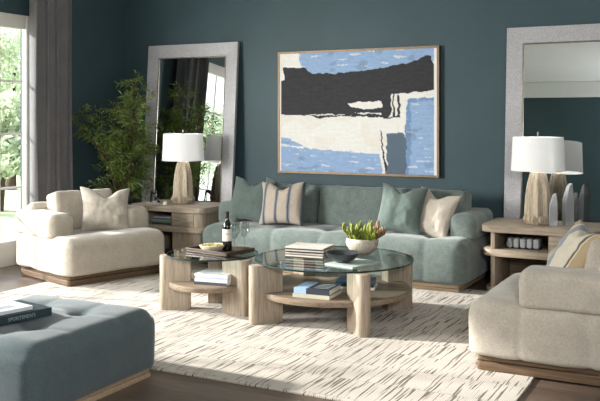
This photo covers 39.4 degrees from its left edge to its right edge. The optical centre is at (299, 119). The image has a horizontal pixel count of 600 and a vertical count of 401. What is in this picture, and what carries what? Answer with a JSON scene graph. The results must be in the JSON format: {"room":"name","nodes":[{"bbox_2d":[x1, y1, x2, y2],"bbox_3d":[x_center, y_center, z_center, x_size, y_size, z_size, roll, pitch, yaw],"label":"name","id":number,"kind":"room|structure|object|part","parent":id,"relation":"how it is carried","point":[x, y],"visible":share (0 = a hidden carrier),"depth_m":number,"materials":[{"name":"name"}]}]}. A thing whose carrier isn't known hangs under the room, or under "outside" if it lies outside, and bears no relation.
{"room":"living room","nodes":[
{"label":"living room","id":0,"kind":"room"},
{"bbox_2d":[0,0,123,208],"bbox_3d":[-4.154,-0.260,6.056,0.150,3.420,8.730,0,0,27],"label":"wall","id":1,"kind":"structure","parent":0,"point":[97,25],"depth_m":9.41,"materials":[{"name":"teal paint"}]},
{"bbox_2d":[0,12,29,267],"bbox_3d":[-3.870,0.195,6.489,0.065,2.510,4.760,0,0,27],"label":"window","id":2,"kind":"structure","parent":1,"relation":"in","point":[8,249],"depth_m":8.53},
{"bbox_3d":[-3.847,-1.579,6.331,0.142,0.037,6.500,0,0,27],"label":"curtain rod","id":3,"kind":"object","parent":1,"relation":"attached to","visible":0},
{"bbox_2d":[29,0,72,202],"bbox_3d":[-2.578,-0.088,8.646,0.199,3.047,0.542,0,0,27],"label":"curtain","id":4,"kind":"object","parent":3,"relation":"hanging from","point":[50,21],"visible":0.77,"depth_m":8.69,"materials":[{"name":"grey fabric"}]},
{"bbox_2d":[0,264,599,400],"bbox_3d":[0.174,1.500,3.813,10.000,0.100,9.130,0,0,27],"label":"floor","id":5,"kind":"structure","parent":0,"point":[160,386],"depth_m":4.49,"materials":[{"name":"brown wood"}]},
{"bbox_2d":[0,295,154,400],"bbox_3d":[-1.441,1.250,4.553,0.975,0.401,0.987,0,0,27],"label":"ottoman","id":6,"kind":"object","parent":5,"relation":"on","point":[85,350],"visible":0.87,"depth_m":4.28,"materials":[{"name":"blue fabric"}]},
{"bbox_2d":[0,300,51,325],"bbox_3d":[-1.577,1.027,4.444,0.300,0.042,0.400,0,0,39],"label":"book","id":7,"kind":"object","parent":6,"relation":"on","point":[38,310],"visible":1,"depth_m":4.40,"materials":[{"name":"paper"}]},
{"bbox_2d":[0,299,32,314],"bbox_3d":[-1.637,0.996,4.414,0.280,0.019,0.340,0,0,39],"label":"magazine","id":8,"kind":"object","parent":7,"relation":"on","point":[7,306],"visible":1,"depth_m":4.43,"materials":[{"name":"paper"}]},
{"bbox_2d":[0,305,15,309],"bbox_3d":[-1.642,0.987,4.385,0.150,0.001,0.250,0,0,39],"label":"picture","id":9,"kind":"object","parent":8,"relation":"on","point":[2,307],"depth_m":4.41},
{"bbox_2d":[72,70,161,201],"bbox_3d":[-1.941,0.451,9.015,0.970,1.999,0.899,0,0,27],"label":"potted tree","id":10,"kind":"object","parent":5,"relation":"on","point":[110,146],"visible":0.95,"depth_m":8.99,"materials":[{"name":"green plant"}]},
{"bbox_2d":[131,199,220,263],"bbox_3d":[-1.240,1.165,8.809,0.960,0.570,0.620,0,0,29],"label":"side table","id":11,"kind":"object","parent":5,"relation":"on","point":[189,221],"visible":0.42,"depth_m":8.49,"materials":[{"name":"brown wood"}]},
{"bbox_2d":[146,189,162,203],"bbox_3d":[-1.522,0.806,8.820,0.200,0.147,0.080,0,0,37],"label":"sculpture","id":12,"kind":"object","parent":11,"relation":"on","point":[153,191],"visible":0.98,"depth_m":8.81,"materials":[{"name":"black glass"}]},
{"bbox_3d":[-1.559,1.167,9.012,0.035,0.465,0.560,0,0,29],"label":"panel","id":13,"kind":"part","parent":11,"relation":"part of","materials":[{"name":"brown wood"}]},
{"bbox_2d":[152,222,171,224],"bbox_3d":[-1.393,1.071,8.746,0.250,0.018,0.170,0,0,29],"label":"book","id":14,"kind":"object","parent":11,"relation":"on","point":[152,222],"visible":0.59,"depth_m":8.67,"materials":[{"name":"paper"}]},
{"bbox_3d":[-1.399,1.053,8.748,0.240,0.016,0.170,0,0,26],"label":"book","id":15,"kind":"object","parent":14,"relation":"on","visible":0},
{"bbox_2d":[152,219,171,221],"bbox_3d":[-1.397,1.037,8.742,0.230,0.016,0.170,0,0,27],"label":"book","id":16,"kind":"object","parent":15,"relation":"on","point":[152,219],"visible":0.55,"depth_m":8.67,"materials":[{"name":"paper"}]},
{"bbox_3d":[-1.397,1.021,8.744,0.220,0.014,0.160,0,0,29],"label":"book","id":17,"kind":"object","parent":16,"relation":"on","visible":0},
{"bbox_2d":[154,215,171,217],"bbox_3d":[-1.399,1.007,8.744,0.200,0.014,0.160,0,0,27],"label":"book","id":18,"kind":"object","parent":17,"relation":"on","point":[157,216],"visible":0.84,"depth_m":8.68,"materials":[{"name":"paper"}]},
{"bbox_3d":[-1.221,1.167,9.128,0.440,0.465,0.015,0,0,29],"label":"panel","id":19,"kind":"part","parent":11,"relation":"part of","materials":[{"name":"brown wood"}]},
{"bbox_2d":[148,221,204,233],"bbox_3d":[-1.238,1.107,8.813,0.940,0.055,0.610,0,0,29],"label":"shelf","id":20,"kind":"object","parent":11,"relation":"attached to","point":[177,228],"depth_m":8.46,"materials":[{"name":"brown wood"}]},
{"bbox_2d":[162,129,203,203],"bbox_3d":[-1.235,0.489,8.851,0.444,0.782,0.444,0,0,17],"label":"table lamp","id":21,"kind":"object","parent":11,"relation":"on","point":[181,148],"visible":1,"depth_m":8.74,"materials":[{"name":"white fabric"}]},
{"bbox_3d":[-1.235,0.286,8.851,0.444,0.283,0.444,0,0,17],"label":"lamp shade","id":22,"kind":"part","parent":21,"relation":"part of","materials":[{"name":"fabric"}]},
{"bbox_3d":[-1.185,1.008,8.458,0.270,0.131,0.009,0,0,29],"label":"drawer","id":23,"kind":"part","parent":11,"relation":"part of","materials":[{"name":"brown wood"}]},
{"bbox_2d":[142,42,239,201],"bbox_3d":[-1.238,0.300,9.314,1.205,2.302,0.208,0,0,27],"label":"floor mirror","id":24,"kind":"object","parent":5,"relation":"on","point":[195,86],"visible":0.58,"depth_m":9.28,"materials":[{"name":"silver metal"}]},
{"bbox_2d":[154,57,224,201],"bbox_3d":[-1.239,0.300,9.312,0.909,2.009,0.011,0,-4,27],"label":"mirror glass","id":25,"kind":"object","parent":24,"relation":"attached to","point":[190,91],"depth_m":9.31,"materials":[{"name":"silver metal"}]},
{"bbox_2d":[0,263,535,400],"bbox_3d":[-0.342,1.443,6.316,4.440,0.014,3.060,0,0,27],"label":"area rug","id":26,"kind":"object","parent":5,"relation":"on","point":[421,352],"visible":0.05,"depth_m":5.29,"materials":[{"name":"beige carpet"}]},
{"bbox_2d":[15,188,164,286],"bbox_3d":[-1.961,1.050,7.854,1.068,0.772,1.000,0,0,-45],"label":"lounge chair","id":27,"kind":"object","parent":26,"relation":"on","point":[52,247],"visible":0.82,"depth_m":7.54,"materials":[{"name":"beige fabric"}]},
{"bbox_3d":[-2.246,0.936,8.143,0.883,0.326,0.186,0,0,-45],"label":"frame","id":28,"kind":"part","parent":27,"relation":"part of","materials":[{"name":"fabric"}]},
{"bbox_3d":[-2.350,0.943,7.675,0.262,0.230,0.702,0,0,-45],"label":"armrest","id":29,"kind":"part","parent":27,"relation":"part of","materials":[{"name":"fabric"}]},
{"bbox_2d":[47,188,111,228],"bbox_3d":[-2.099,0.863,8.034,0.631,0.383,0.226,0,-12,-45],"label":"cushion","id":30,"kind":"object","parent":27,"relation":"on","point":[70,202],"depth_m":7.86,"materials":[{"name":"fabric"}]},
{"bbox_3d":[-1.960,1.189,7.853,1.066,0.343,0.998,0,0,-45],"label":"seat","id":31,"kind":"part","parent":27,"relation":"part of","materials":[{"name":"fabric"}]},
{"bbox_2d":[80,186,129,230],"bbox_3d":[-1.828,0.847,7.885,0.508,0.450,0.226,0,0,-24],"label":"throw pillow","id":32,"kind":"object","parent":27,"relation":"on","point":[100,212],"visible":0.99,"depth_m":7.82,"materials":[{"name":"fabric"}]},
{"bbox_3d":[-1.776,0.944,8.238,0.265,0.228,0.706,0,0,-45],"label":"armrest","id":33,"kind":"part","parent":27,"relation":"part of","materials":[{"name":"fabric"}]},
{"bbox_2d":[160,248,257,316],"bbox_3d":[-0.648,1.224,6.396,0.739,0.423,0.711,0,0,27],"label":"coffee table","id":34,"kind":"object","parent":26,"relation":"on","point":[177,285],"visible":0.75,"depth_m":6.25,"materials":[{"name":"brown wood"}]},
{"bbox_3d":[-0.950,1.231,6.380,0.235,0.410,0.105,0,0,-4],"label":"leg","id":35,"kind":"part","parent":34,"relation":"part of","materials":[{"name":"brown wood"}]},
{"bbox_2d":[169,273,236,293],"bbox_3d":[-0.668,1.242,6.400,0.660,0.047,0.660,0,0,27],"label":"shelf","id":36,"kind":"object","parent":34,"relation":"attached to","point":[183,284],"depth_m":6.14,"materials":[{"name":"brown wood"}]},
{"bbox_3d":[-0.668,1.019,6.400,0.700,0.012,0.700,0,0,27],"label":"glass","id":37,"kind":"part","parent":34,"relation":"part of","materials":[{"name":"clear glass"}]},
{"bbox_2d":[194,281,230,286],"bbox_3d":[-0.620,1.206,6.274,0.270,0.022,0.220,0,0,21],"label":"book","id":38,"kind":"object","parent":34,"relation":"on","point":[195,282],"visible":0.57,"depth_m":6.17,"materials":[{"name":"paper"}]},
{"bbox_2d":[194,278,230,283],"bbox_3d":[-0.620,1.183,6.266,0.270,0.024,0.210,0,0,21],"label":"book","id":39,"kind":"object","parent":38,"relation":"on","point":[195,279],"visible":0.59,"depth_m":6.17,"materials":[{"name":"paper"}]},
{"bbox_2d":[195,276,230,279],"bbox_3d":[-0.618,1.164,6.266,0.260,0.013,0.210,0,0,19],"label":"magazine","id":40,"kind":"object","parent":39,"relation":"on","point":[195,276],"visible":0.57,"depth_m":6.17,"materials":[{"name":"paper"}]},
{"bbox_2d":[194,269,230,277],"bbox_3d":[-0.621,1.147,6.270,0.270,0.020,0.210,0,0,20],"label":"book","id":41,"kind":"object","parent":40,"relation":"on","point":[217,273],"visible":0.84,"depth_m":6.21,"materials":[{"name":"paper"}]},
{"bbox_3d":[-0.668,1.231,6.683,0.105,0.410,0.235,0,0,0],"label":"leg","id":42,"kind":"part","parent":34,"relation":"part of","materials":[{"name":"brown wood"}]},
{"bbox_2d":[186,245,254,256],"bbox_3d":[-0.615,0.998,6.450,0.430,0.030,0.320,0,0,38],"label":"serving tray","id":43,"kind":"object","parent":34,"relation":"on","point":[196,249],"visible":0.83,"depth_m":6.37,"materials":[{"name":"brown wood"}]},
{"bbox_2d":[199,243,223,250],"bbox_3d":[-0.672,0.977,6.410,0.196,0.047,0.196,0,0,27],"label":"bowl","id":44,"kind":"object","parent":43,"relation":"on","point":[211,248],"visible":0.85,"depth_m":6.34,"materials":[{"name":"beige ceramic"}]},
{"bbox_2d":[201,243,222,245],"bbox_3d":[-0.670,0.958,6.411,0.165,0.023,0.162,0,0,27],"label":"nuts","id":45,"kind":"object","parent":44,"relation":"in","point":[205,244],"visible":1,"depth_m":6.40,"materials":[{"name":"yellow food"}]},
{"bbox_2d":[222,211,231,250],"bbox_3d":[-0.558,0.850,6.430,0.074,0.300,0.075,0,0,27],"label":"wine bottle","id":46,"kind":"object","parent":43,"relation":"on","point":[226,238],"visible":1,"depth_m":6.40,"materials":[{"name":"black glass"}]},
{"bbox_3d":[-0.458,1.231,6.211,0.235,0.410,0.105,0,0,42],"label":"leg","id":47,"kind":"part","parent":34,"relation":"part of","materials":[{"name":"brown wood"}]},
{"bbox_2d":[249,246,413,336],"bbox_3d":[0.250,1.224,6.170,1.170,0.423,1.170,0,0,27],"label":"coffee table","id":48,"kind":"object","parent":26,"relation":"on","point":[269,289],"visible":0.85,"depth_m":5.89,"materials":[{"name":"brown wood"}]},
{"bbox_3d":[-0.250,1.231,5.947,0.235,0.410,0.098,0,0,-24],"label":"leg","id":49,"kind":"part","parent":48,"relation":"part of","materials":[{"name":"brown wood"}]},
{"bbox_3d":[0.027,1.231,6.670,0.098,0.410,0.235,0,0,-24],"label":"leg","id":50,"kind":"part","parent":48,"relation":"part of","materials":[{"name":"brown wood"}]},
{"bbox_2d":[285,256,327,259],"bbox_3d":[0.073,1.008,6.241,0.300,0.010,0.240,0,0,23],"label":"magazine","id":51,"kind":"object","parent":48,"relation":"on","point":[285,256],"visible":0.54,"depth_m":6.12,"materials":[{"name":"paper"}]},
{"bbox_2d":[285,254,327,257],"bbox_3d":[0.076,0.998,6.240,0.300,0.010,0.240,0,0,24],"label":"magazine","id":52,"kind":"object","parent":51,"relation":"on","point":[285,254],"visible":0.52,"depth_m":6.13,"materials":[{"name":"paper"}]},
{"bbox_2d":[285,253,325,256],"bbox_3d":[0.073,0.988,6.244,0.300,0.010,0.240,0,0,23],"label":"magazine","id":53,"kind":"object","parent":52,"relation":"on","point":[285,253],"visible":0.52,"depth_m":6.13,"materials":[{"name":"paper"}]},
{"bbox_2d":[285,252,325,254],"bbox_3d":[0.075,0.978,6.245,0.300,0.010,0.240,0,0,22],"label":"magazine","id":54,"kind":"object","parent":53,"relation":"on","point":[285,252],"visible":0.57,"depth_m":6.12,"materials":[{"name":"paper"}]},
{"bbox_2d":[286,248,334,253],"bbox_3d":[0.077,0.968,6.239,0.300,0.010,0.240,0,0,21],"label":"magazine","id":55,"kind":"object","parent":54,"relation":"on","point":[333,248],"visible":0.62,"depth_m":6.13,"materials":[{"name":"paper"}]},
{"bbox_2d":[285,248,332,252],"bbox_3d":[0.073,0.958,6.242,0.300,0.010,0.240,0,0,21],"label":"magazine","id":56,"kind":"object","parent":55,"relation":"on","point":[331,248],"visible":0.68,"depth_m":6.13,"materials":[{"name":"paper"}]},
{"bbox_2d":[285,246,333,250],"bbox_3d":[0.076,0.948,6.242,0.300,0.010,0.240,0,0,21],"label":"magazine","id":57,"kind":"object","parent":56,"relation":"on","point":[332,246],"visible":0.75,"depth_m":6.14,"materials":[{"name":"paper"}]},
{"bbox_2d":[285,242,333,249],"bbox_3d":[0.073,0.938,6.243,0.300,0.010,0.240,0,0,22],"label":"magazine","id":58,"kind":"object","parent":57,"relation":"on","point":[299,245],"visible":1,"depth_m":6.22,"materials":[{"name":"paper"}]},
{"bbox_2d":[293,289,341,299],"bbox_3d":[0.122,1.204,5.831,0.270,0.026,0.250,0,0,23],"label":"book","id":59,"kind":"object","parent":48,"relation":"on","point":[337,293],"visible":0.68,"depth_m":5.72,"materials":[{"name":"paper"}]},
{"bbox_2d":[294,281,340,295],"bbox_3d":[0.123,1.172,5.830,0.261,0.039,0.242,0,0,22],"label":"book","id":60,"kind":"object","parent":59,"relation":"on","point":[308,287],"visible":1,"depth_m":5.76,"materials":[{"name":"paper"}]},
{"bbox_3d":[0.250,1.019,6.170,1.170,0.012,1.170,0,0,27],"label":"glass","id":61,"kind":"part","parent":48,"relation":"part of","materials":[{"name":"clear glass"}]},
{"bbox_2d":[265,273,410,307],"bbox_3d":[0.250,1.242,6.170,1.130,0.047,1.130,0,0,27],"label":"shelf","id":62,"kind":"object","parent":48,"relation":"attached to","point":[388,290],"depth_m":5.90,"materials":[{"name":"brown wood"}]},
{"bbox_2d":[324,258,379,268],"bbox_3d":[0.370,1.008,5.900,0.250,0.010,0.320,0,0,42],"label":"magazine","id":63,"kind":"object","parent":48,"relation":"on","point":[356,263],"visible":0.84,"depth_m":5.86,"materials":[{"name":"paper"}]},
{"bbox_2d":[325,250,359,262],"bbox_3d":[0.300,0.968,5.920,0.243,0.068,0.243,0,0,27],"label":"bowl","id":64,"kind":"object","parent":63,"relation":"on","point":[340,256],"visible":1,"depth_m":5.87,"materials":[{"name":"grey ceramic"}]},
{"bbox_2d":[340,282,377,290],"bbox_3d":[0.413,1.208,6.121,0.290,0.020,0.220,0,0,12],"label":"book","id":65,"kind":"object","parent":48,"relation":"on","point":[376,284],"visible":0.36,"depth_m":6.03,"materials":[{"name":"paper"}]},
{"bbox_2d":[335,281,375,287],"bbox_3d":[0.406,1.188,6.117,0.280,0.018,0.220,0,0,11],"label":"book","id":66,"kind":"object","parent":65,"relation":"on","point":[343,285],"visible":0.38,"depth_m":6.03,"materials":[{"name":"paper"}]},
{"bbox_2d":[335,276,375,284],"bbox_3d":[0.411,1.171,6.122,0.270,0.016,0.210,0,0,13],"label":"book","id":67,"kind":"object","parent":66,"relation":"on","point":[342,279],"visible":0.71,"depth_m":6.07,"materials":[{"name":"paper"}]},
{"bbox_3d":[0.401,1.231,5.644,0.098,0.410,0.235,0,0,-16],"label":"leg","id":68,"kind":"part","parent":48,"relation":"part of","materials":[{"name":"brown wood"}]},
{"bbox_2d":[342,219,385,254],"bbox_3d":[0.473,0.883,6.309,0.324,0.260,0.319,0,0,-3],"label":"potted succulent","id":69,"kind":"object","parent":48,"relation":"on","point":[364,239],"visible":1,"depth_m":6.24,"materials":[{"name":"cream ceramic"},{"name":"green succulent leaves"},{"name":"soil"}]},
{"bbox_3d":[0.750,1.231,6.393,0.235,0.410,0.098,0,0,-24],"label":"leg","id":70,"kind":"part","parent":48,"relation":"part of","materials":[{"name":"brown wood"}]},
{"bbox_2d":[202,182,492,291],"bbox_3d":[0.408,1.033,7.926,2.638,0.806,0.997,0,0,27],"label":"sofa","id":71,"kind":"object","parent":26,"relation":"on","point":[454,262],"visible":0.56,"depth_m":7.57,"materials":[{"name":"sage green velvet fabric"},{"name":"wood"}]},
{"bbox_3d":[-0.581,0.925,8.618,0.245,0.234,0.674,0,0,27],"label":"armrest","id":72,"kind":"part","parent":71,"relation":"part of","materials":[{"name":"teal fabric"}]},
{"bbox_2d":[231,176,276,221],"bbox_3d":[-0.492,0.795,8.319,0.520,0.453,0.232,0,0,31],"label":"throw pillow","id":73,"kind":"object","parent":71,"relation":"on","point":[247,199],"visible":0.75,"depth_m":8.25,"materials":[{"name":"green fabric"}]},
{"bbox_2d":[258,181,305,225],"bbox_3d":[-0.172,0.800,8.026,0.464,0.432,0.212,0,0,16],"label":"throw pillow","id":74,"kind":"object","parent":71,"relation":"on","point":[278,206],"visible":1,"depth_m":7.96,"materials":[{"name":"beige fabric"}]},
{"bbox_2d":[266,177,306,189],"bbox_3d":[-0.179,0.804,8.270,0.485,0.464,0.189,0,0,29],"label":"throw pillow","id":75,"kind":"object","parent":71,"relation":"on","point":[278,185],"visible":0.09,"depth_m":8.28,"materials":[{"name":"green fabric"}]},
{"bbox_2d":[254,182,320,222],"bbox_3d":[-0.118,0.845,8.418,0.733,0.410,0.275,0,-9,27],"label":"cushion","id":76,"kind":"object","parent":71,"relation":"on","point":[311,194],"depth_m":8.18,"materials":[{"name":"fabric"}]},
{"bbox_3d":[0.409,1.193,7.926,2.637,0.388,0.997,0,0,27],"label":"seat","id":77,"kind":"part","parent":71,"relation":"part of","materials":[{"name":"teal fabric"}]},
{"bbox_2d":[318,185,382,226],"bbox_3d":[0.546,0.846,8.073,0.731,0.410,0.278,0,-9,27],"label":"cushion","id":78,"kind":"object","parent":71,"relation":"on","point":[337,205],"depth_m":7.98,"materials":[{"name":"teal fabric"}]},
{"bbox_2d":[378,183,428,234],"bbox_3d":[0.902,0.800,7.491,0.473,0.456,0.237,0,0,32],"label":"throw pillow","id":79,"kind":"object","parent":71,"relation":"on","point":[398,212],"visible":0.96,"depth_m":7.42,"materials":[{"name":"green fabric"}]},
{"bbox_2d":[396,188,471,231],"bbox_3d":[1.207,0.846,7.734,0.735,0.414,0.275,0,-9,27],"label":"cushion","id":80,"kind":"object","parent":71,"relation":"on","point":[465,203],"depth_m":7.56,"materials":[{"name":"fabric"}]},
{"bbox_2d":[420,186,461,237],"bbox_3d":[1.177,0.835,7.423,0.485,0.475,0.224,0,0,37],"label":"throw pillow","id":81,"kind":"object","parent":71,"relation":"on","point":[436,216],"visible":0.8,"depth_m":7.33,"materials":[{"name":"fabric"}]},
{"bbox_3d":[1.542,0.928,7.516,0.244,0.235,0.674,0,0,27],"label":"armrest","id":82,"kind":"part","parent":71,"relation":"part of","materials":[{"name":"teal fabric"}]},
{"bbox_2d":[468,240,599,385],"bbox_3d":[1.634,1.051,5.051,1.001,0.769,1.070,0,0,27],"label":"lounge chair","id":83,"kind":"object","parent":26,"relation":"on","point":[540,321],"visible":0.96,"depth_m":4.63,"materials":[{"name":"beige fabric"}]},
{"bbox_3d":[1.632,1.189,5.051,0.998,0.344,1.065,0,0,27],"label":"seat","id":84,"kind":"part","parent":83,"relation":"part of","materials":[{"name":"fabric"}]},
{"bbox_3d":[1.945,0.943,5.341,0.701,0.232,0.266,0,0,27],"label":"armrest","id":85,"kind":"part","parent":83,"relation":"part of","materials":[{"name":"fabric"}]},
{"bbox_3d":[1.577,0.944,4.628,0.701,0.228,0.266,0,0,27],"label":"armrest","id":86,"kind":"part","parent":83,"relation":"part of","materials":[{"name":"fabric"}]},
{"bbox_2d":[546,219,599,268],"bbox_3d":[1.604,0.824,4.935,0.270,0.437,0.523,0,0,2],"label":"throw pillow","id":87,"kind":"object","parent":83,"relation":"on","point":[571,251],"visible":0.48,"depth_m":4.86,"materials":[{"name":"beige fabric"}]},
{"bbox_2d":[585,240,599,269],"bbox_3d":[1.818,0.865,4.920,0.220,0.385,0.628,13,6,27],"label":"cushion","id":88,"kind":"object","parent":83,"relation":"on","point":[593,254],"depth_m":4.67,"materials":[{"name":"fabric"}]},
{"bbox_2d":[482,218,599,290],"bbox_3d":[2.071,1.165,7.081,0.960,0.570,0.620,0,0,27],"label":"side table","id":89,"kind":"object","parent":5,"relation":"on","point":[505,262],"visible":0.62,"depth_m":7.02,"materials":[{"name":"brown wood"}]},
{"bbox_3d":[1.745,1.167,7.273,0.035,0.465,0.560,0,0,27],"label":"panel","id":90,"kind":"part","parent":89,"relation":"part of","materials":[{"name":"brown wood"}]},
{"bbox_2d":[483,243,548,259],"bbox_3d":[2.074,1.107,7.086,0.940,0.055,0.610,0,0,27],"label":"shelf","id":91,"kind":"object","parent":89,"relation":"attached to","point":[498,250],"depth_m":6.94,"materials":[{"name":"brown wood"}]},
{"bbox_2d":[505,236,541,249],"bbox_3d":[1.881,1.034,7.045,0.285,0.090,0.100,0,0,27],"label":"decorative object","id":92,"kind":"object","parent":89,"relation":"on","point":[515,242],"visible":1,"depth_m":7.02,"materials":[{"name":"white"}]},
{"bbox_3d":[2.079,1.167,7.401,0.440,0.465,0.015,0,0,27],"label":"panel","id":93,"kind":"part","parent":89,"relation":"part of","materials":[{"name":"grey wood"}]},
{"bbox_2d":[511,132,564,224],"bbox_3d":[2.013,0.489,7.089,0.444,0.782,0.444,0,0,17],"label":"table lamp","id":94,"kind":"object","parent":89,"relation":"on","point":[537,156],"visible":0.91,"depth_m":6.97,"materials":[{"name":"white fabric"}]},
{"bbox_3d":[2.013,0.286,7.089,0.444,0.283,0.444,0,0,17],"label":"lamp shade","id":95,"kind":"part","parent":94,"relation":"part of","materials":[{"name":"fabric"}]},
{"bbox_2d":[549,193,557,225],"bbox_3d":[2.105,0.745,6.970,0.062,0.270,0.062,0,0,7],"label":"obelisk","id":96,"kind":"object","parent":89,"relation":"on","point":[553,206],"visible":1,"depth_m":6.94,"materials":[{"name":"white stone"}]},
{"bbox_3d":[2.138,1.008,6.733,0.270,0.131,0.009,0,0,27],"label":"drawer","id":97,"kind":"part","parent":89,"relation":"part of","materials":[{"name":"brown wood"}]},
{"bbox_2d":[562,183,573,225],"bbox_3d":[2.240,0.705,7.000,0.070,0.350,0.070,0,0,-11],"label":"obelisk","id":98,"kind":"object","parent":89,"relation":"on","point":[568,198],"visible":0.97,"depth_m":6.97,"materials":[{"name":"white stone"}]},
{"bbox_2d":[504,23,599,222],"bbox_3d":[2.420,0.300,7.418,1.205,2.302,0.208,0,0,27],"label":"floor mirror","id":99,"kind":"object","parent":5,"relation":"on","point":[553,72],"visible":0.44,"depth_m":7.50,"materials":[{"name":"silver metal"}]},
{"bbox_2d":[124,0,599,235],"bbox_3d":[2.217,-0.260,7.755,9.900,3.420,0.150,0,0,27],"label":"wall","id":100,"kind":"structure","parent":0,"point":[471,35],"depth_m":8.47,"materials":[{"name":"teal paint"}]},
{"bbox_2d":[278,45,440,177],"bbox_3d":[0.563,-0.081,8.496,1.774,1.277,0.054,0,0,27],"label":"painting","id":101,"kind":"object","parent":100,"relation":"attached to","point":[368,111],"visible":1,"depth_m":8.44,"materials":[{"name":"multicoloured paint"}]},
{"bbox_3d":[0.566,-0.081,8.501,1.774,1.277,0.042,0,0,27],"label":"frame","id":102,"kind":"part","parent":101,"relation":"part of","materials":[{"name":"brown wood"}]},
{"bbox_2d":[346,237,378,254],"bbox_3d":[0.470,0.951,6.330,0.248,0.124,0.248,0,0,27],"label":"bowl","id":103,"kind":"object","parent":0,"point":[365,245],"depth_m":6.23,"materials":[{"name":"white ceramic"}]},
{"label":"outside","id":104,"kind":"structure","parent":0,"visible":0},
{"bbox_2d":[0,175,20,241],"bbox_3d":[-25.007,1.775,24.226,53.300,0.050,80.000,0,0,27],"label":"lawn","id":105,"kind":"structure","parent":104,"point":[12,201],"depth_m":15.68,"materials":[{"name":"green plant"}]},
{"bbox_2d":[0,90,20,211],"bbox_3d":[-5.551,0.597,16.044,2.375,2.353,2.446,0,0,27],"label":"tree","id":106,"kind":"object","parent":105,"relation":"on","point":[10,113],"visible":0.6,"depth_m":15.45,"materials":[{"name":"green plant"}]},
{"bbox_2d":[0,27,20,189],"bbox_3d":[-7.103,-0.402,21.327,3.589,4.327,4.598,0,0,27],"label":"tree","id":107,"kind":"object","parent":105,"relation":"on","point":[9,45],"visible":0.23,"depth_m":20.63,"materials":[{"name":"green plant"}]},
{"bbox_2d":[0,27,20,96],"bbox_3d":[-9.443,-0.803,26.690,3.859,5.126,4.021,0,0,-16],"label":"tree","id":108,"kind":"object","parent":105,"relation":"on","point":[14,30],"visible":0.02,"depth_m":26.00,"materials":[{"name":"green plant"}]}
]}

